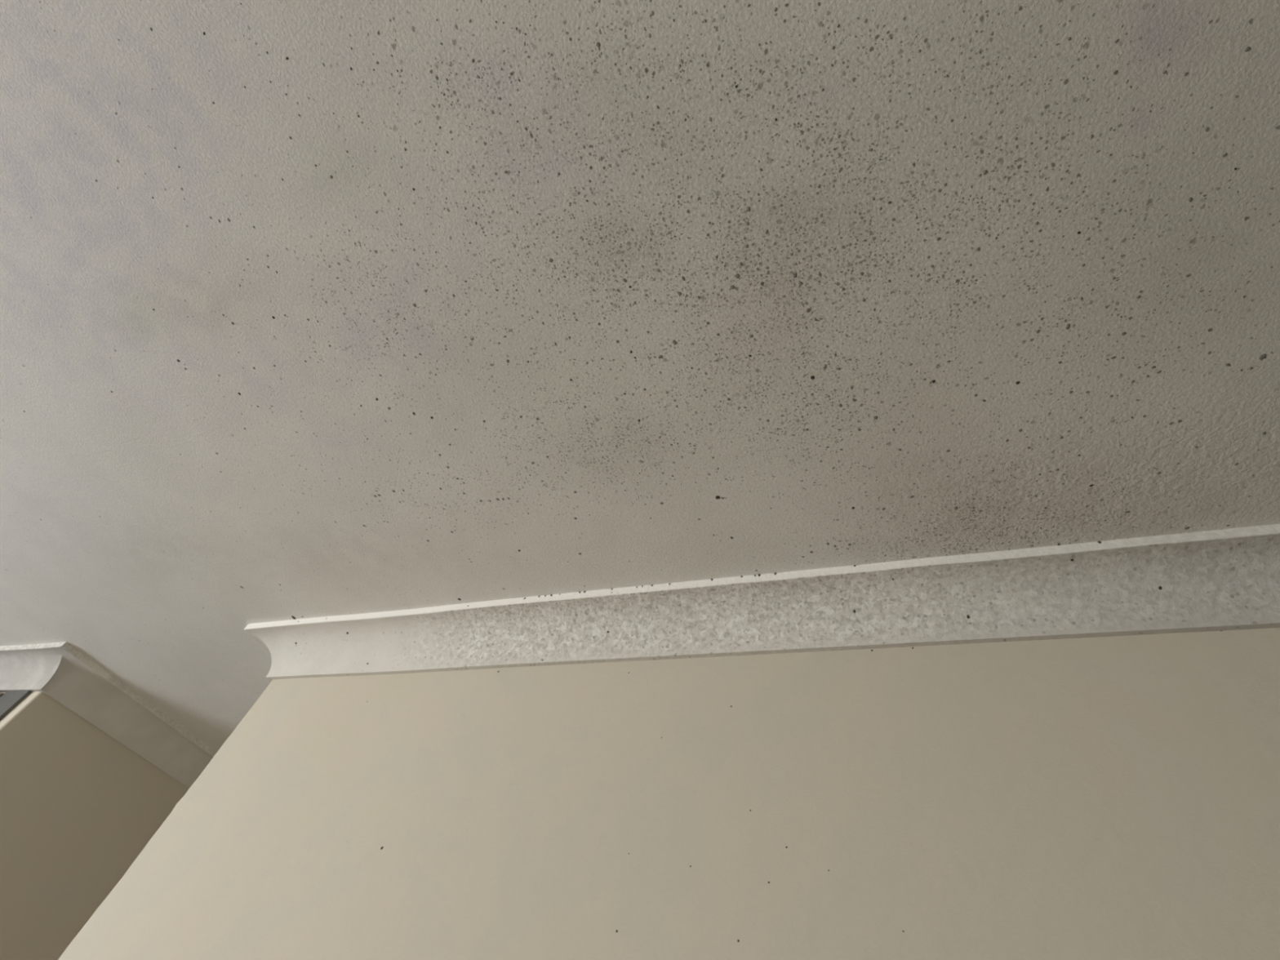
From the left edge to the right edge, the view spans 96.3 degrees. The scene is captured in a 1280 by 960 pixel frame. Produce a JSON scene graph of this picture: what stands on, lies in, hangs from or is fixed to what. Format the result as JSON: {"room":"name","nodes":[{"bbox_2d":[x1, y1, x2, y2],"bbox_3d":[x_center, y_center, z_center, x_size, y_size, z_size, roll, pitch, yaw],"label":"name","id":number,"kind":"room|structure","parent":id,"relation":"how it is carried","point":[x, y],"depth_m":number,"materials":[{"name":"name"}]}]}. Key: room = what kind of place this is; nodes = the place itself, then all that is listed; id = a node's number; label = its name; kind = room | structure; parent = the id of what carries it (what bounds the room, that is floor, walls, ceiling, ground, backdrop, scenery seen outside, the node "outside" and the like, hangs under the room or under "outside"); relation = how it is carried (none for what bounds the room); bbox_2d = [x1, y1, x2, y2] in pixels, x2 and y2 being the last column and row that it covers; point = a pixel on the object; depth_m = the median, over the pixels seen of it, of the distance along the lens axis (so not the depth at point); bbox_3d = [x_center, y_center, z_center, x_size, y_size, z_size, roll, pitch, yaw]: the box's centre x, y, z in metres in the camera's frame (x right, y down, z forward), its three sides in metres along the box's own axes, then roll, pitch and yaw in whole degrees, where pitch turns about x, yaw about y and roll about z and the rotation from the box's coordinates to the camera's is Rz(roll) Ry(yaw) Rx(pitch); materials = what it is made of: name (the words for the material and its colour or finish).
{"room":"bathroom","nodes":[
{"label":"bathroom","id":0,"kind":"room"},
{"bbox_2d":[0,691,188,959],"bbox_3d":[-2.862,2.601,2.160,1.860,2.600,2.617,-9,-55,19],"label":"wall","id":1,"kind":"structure","parent":0,"point":[78,806],"depth_m":2.09,"materials":[{"name":"beige paint"}]},
{"bbox_2d":[0,690,31,719],"bbox_3d":[-2.899,1.710,1.390,1.055,2.472,0.345,-9,-55,19],"label":"door","id":2,"kind":"structure","parent":1,"relation":"in","point":[9,700],"depth_m":2.08,"materials":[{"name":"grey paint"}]},
{"bbox_2d":[0,641,217,788],"bbox_3d":[-2.550,1.704,2.984,1.774,0.126,2.530,-9,-55,19],"label":"crown molding","id":3,"kind":"structure","parent":1,"relation":"attached to","point":[58,670],"depth_m":2.22,"materials":[{"name":"paint"}]},
{"bbox_2d":[0,0,1279,751],"bbox_3d":[-1.434,0.001,1.579,5.690,0.151,6.400,-9,-55,19],"label":"ceiling","id":4,"kind":"structure","parent":0,"point":[308,308],"depth_m":0.93,"materials":[{"name":"paint"}]},
{"bbox_2d":[57,627,1279,959],"bbox_3d":[0.341,2.106,1.055,2.671,2.600,2.560,-9,-55,19],"label":"wall","id":5,"kind":"structure","parent":0,"point":[1114,797],"depth_m":1.00,"materials":[{"name":"beige paint"}]},
{"bbox_2d":[244,524,1279,681],"bbox_3d":[0.362,1.255,1.982,2.581,0.128,2.473,-9,-55,19],"label":"crown molding","id":6,"kind":"structure","parent":5,"relation":"attached to","point":[1223,580],"depth_m":1.20,"materials":[{"name":"paint"}]}
]}

